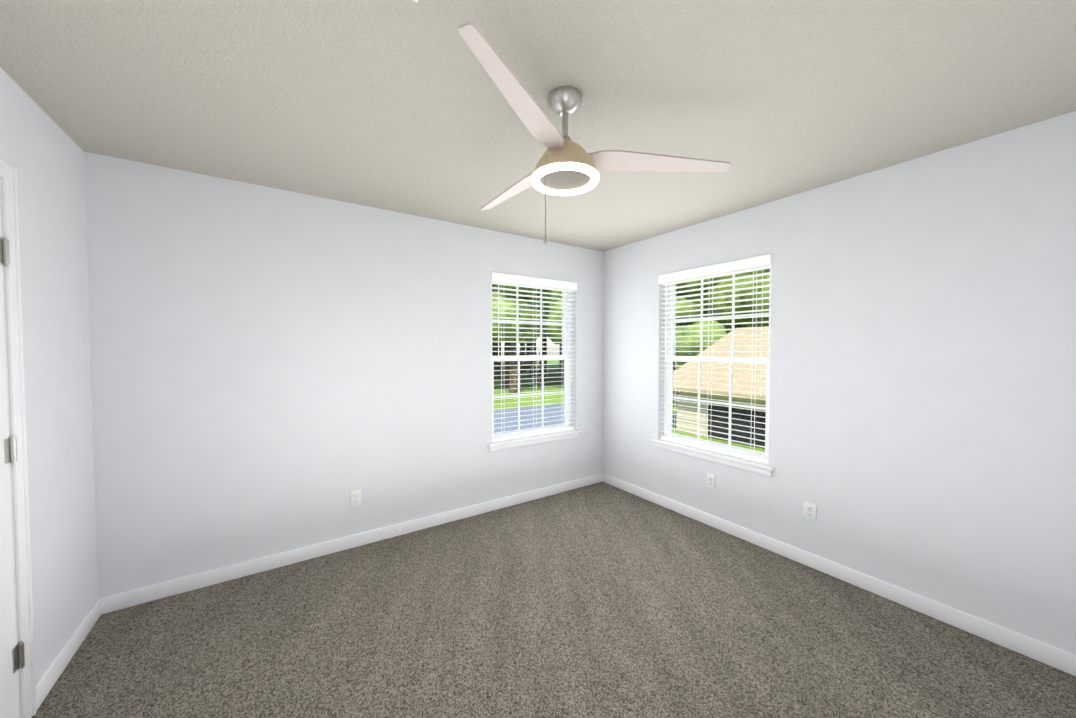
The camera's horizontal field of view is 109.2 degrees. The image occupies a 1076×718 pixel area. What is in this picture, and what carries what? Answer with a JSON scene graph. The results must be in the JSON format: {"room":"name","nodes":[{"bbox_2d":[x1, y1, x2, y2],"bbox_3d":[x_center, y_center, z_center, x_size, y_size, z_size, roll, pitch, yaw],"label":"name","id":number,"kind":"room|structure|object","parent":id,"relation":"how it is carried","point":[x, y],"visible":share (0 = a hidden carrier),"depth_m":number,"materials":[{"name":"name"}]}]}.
{"room":"empty bedroom","nodes":[
{"label":"empty bedroom","id":0,"kind":"room"},
{"bbox_2d":[0,67,97,682],"bbox_3d":[-1.467,0.184,0.581,0.140,2.440,3.360,-1,2,-34],"label":"wall","id":1,"kind":"structure","parent":0,"point":[41,151],"depth_m":1.68,"materials":[{"name":"white paint"}]},
{"bbox_2d":[0,214,19,717],"bbox_3d":[-1.773,0.370,1.133,0.035,2.015,0.616,-1,2,-34],"label":"closet door","id":2,"kind":"structure","parent":1,"relation":"in","point":[9,699],"depth_m":1.37,"materials":[{"name":"white wood"}]},
{"bbox_2d":[0,237,24,672],"bbox_3d":[-1.579,0.371,0.891,0.017,1.592,1.252,-1,2,-34],"label":"closet door hinges","id":3,"kind":"object","parent":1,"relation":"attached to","point":[10,452],"visible":1,"depth_m":1.40,"materials":[{"name":"silver metal"}]},
{"bbox_2d":[0,157,36,717],"bbox_3d":[-1.603,0.348,0.874,0.077,2.097,1.374,-1,2,-34],"label":"door frame","id":4,"kind":"structure","parent":1,"relation":"attached to","point":[17,423],"depth_m":1.43,"materials":[{"name":"white wood"}]},
{"bbox_2d":[36,599,100,710],"bbox_3d":[-2.150,1.328,1.761,0.014,0.090,0.664,-1,2,-34],"label":"baseboard","id":5,"kind":"structure","parent":1,"relation":"attached to","point":[48,679],"depth_m":1.71,"materials":[{"name":"white wood"}]},
{"bbox_2d":[84,152,603,597],"bbox_3d":[-0.868,0.116,3.097,3.950,2.440,0.140,-1,2,-34],"label":"wall","id":6,"kind":"structure","parent":0,"point":[274,371],"depth_m":2.49,"materials":[{"name":"white paint"}]},
{"bbox_2d":[98,473,602,613],"bbox_3d":[-0.825,1.292,3.065,3.670,0.090,0.014,-1,2,-34],"label":"baseboard","id":7,"kind":"structure","parent":6,"relation":"attached to","point":[129,598],"depth_m":2.58,"materials":[{"name":"white wood"}]},
{"bbox_2d":[350,489,360,506],"bbox_3d":[-1.303,0.996,2.737,0.072,0.116,0.009,-1,2,-34],"label":"electrical outlet","id":8,"kind":"object","parent":6,"relation":"attached to","point":[355,497],"visible":1,"depth_m":2.73,"materials":[{"name":"white plastic"}]},
{"bbox_2d":[491,281,570,437],"bbox_3d":[-0.073,-0.008,3.686,0.950,1.505,0.074,-1,2,-34],"label":"window","id":9,"kind":"structure","parent":6,"relation":"in","point":[567,368],"depth_m":3.76,"materials":[{"name":"white plastic"}]},
{"bbox_2d":[491,272,576,441],"bbox_3d":[-0.023,-0.016,3.611,0.946,1.481,0.079,-1,2,-34],"label":"window blinds","id":10,"kind":"object","parent":9,"relation":"attached to","point":[525,280],"visible":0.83,"depth_m":3.57,"materials":[{"name":"white plastic"}]},
{"bbox_2d":[488,430,581,451],"bbox_3d":[-0.022,0.763,3.630,1.040,0.071,0.125,-1,2,-34],"label":"window sill","id":11,"kind":"structure","parent":6,"relation":"attached to","point":[524,441],"depth_m":3.56,"materials":[{"name":"white wood"}]},
{"bbox_2d":[0,0,1075,251],"bbox_3d":[0.112,-1.114,1.613,3.950,0.100,3.640,-1,2,-34],"label":"ceiling","id":12,"kind":"structure","parent":0,"point":[402,106],"depth_m":1.51,"materials":[{"name":"white paint"}]},
{"bbox_2d":[459,21,729,244],"bbox_3d":[0.035,-0.756,1.701,1.240,0.619,1.101,-1,2,-34],"label":"fan","id":13,"kind":"object","parent":12,"relation":"hanging from","point":[566,165],"visible":1,"depth_m":1.50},
{"bbox_2d":[31,482,1075,717],"bbox_3d":[0.112,1.415,1.682,3.950,0.080,3.640,-1,2,-34],"label":"floor","id":14,"kind":"structure","parent":0,"point":[601,600],"depth_m":1.86,"materials":[{"name":"carpet"}]},
{"bbox_2d":[603,111,1075,654],"bbox_3d":[1.729,0.128,2.656,0.140,2.440,3.500,-1,2,-34],"label":"wall","id":15,"kind":"structure","parent":0,"point":[923,387],"depth_m":2.08,"materials":[{"name":"white paint"}]},
{"bbox_2d":[707,473,714,489],"bbox_3d":[1.382,0.977,3.060,0.009,0.116,0.072,-1,2,-34],"label":"electrical outlet","id":16,"kind":"object","parent":15,"relation":"attached to","point":[711,481],"visible":1,"depth_m":3.06,"materials":[{"name":"white plastic"}]},
{"bbox_2d":[651,439,774,476],"bbox_3d":[1.379,0.777,3.107,0.125,0.071,1.040,-1,2,-34],"label":"window stool","id":17,"kind":"structure","parent":15,"relation":"attached to","point":[743,464],"depth_m":2.99,"materials":[{"name":"white wood"}]},
{"bbox_2d":[664,265,771,458],"bbox_3d":[1.456,0.007,3.138,0.074,1.505,0.950,-1,2,-34],"label":"window","id":18,"kind":"structure","parent":15,"relation":"in","point":[703,359],"depth_m":3.19,"materials":[{"name":"white plastic"}]},
{"bbox_2d":[659,254,771,463],"bbox_3d":[1.381,-0.001,3.088,0.079,1.481,0.946,-1,2,-34],"label":"window blinds","id":19,"kind":"object","parent":18,"relation":"attached to","point":[753,262],"visible":0.85,"depth_m":3.01,"materials":[{"name":"white plastic"}]},
{"bbox_2d":[803,501,815,521],"bbox_3d":[1.768,0.993,2.489,0.009,0.116,0.072,-1,2,-34],"label":"electrical outlet","id":20,"kind":"object","parent":15,"relation":"attached to","point":[809,512],"visible":1,"depth_m":2.49,"materials":[{"name":"white plastic"}]},
{"bbox_2d":[603,473,1075,675],"bbox_3d":[1.630,1.302,2.697,0.014,0.090,3.346,-1,2,-34],"label":"baseboard","id":21,"kind":"structure","parent":15,"relation":"attached to","point":[1051,656],"depth_m":2.17,"materials":[{"name":"white wood"}]},
{"label":"outside","id":22,"kind":"structure","parent":0,"visible":0},
{"bbox_2d":[494,360,764,453],"bbox_3d":[3.560,2.024,20.113,150.000,0.300,150.000,-1,2,-34],"label":"ground","id":23,"kind":"structure","parent":22,"point":[549,382],"depth_m":20.62,"materials":[{"name":"green plant"}]},
{"bbox_2d":[494,404,676,433],"bbox_3d":[-13.530,2.313,3.434,43.000,0.030,5.500,-1,2,-34],"label":"road","id":24,"kind":"structure","parent":23,"relation":"on","point":[537,415],"depth_m":13.27,"materials":[{"name":"grey asphalt"}]},
{"bbox_2d":[492,269,769,406],"bbox_3d":[6.253,-7.830,29.451,33.544,18.918,42.391,-1,2,-34],"label":"trees","id":25,"kind":"object","parent":23,"relation":"on","point":[509,375],"depth_m":18.72,"materials":[{"name":"green plant"}]},
{"bbox_2d":[673,326,768,448],"bbox_3d":[10.593,0.597,8.771,8.900,3.170,12.300,-1,2,-34],"label":"house","id":26,"kind":"structure","parent":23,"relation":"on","point":[682,384],"depth_m":10.40,"materials":[{"name":"beige"}]}
]}

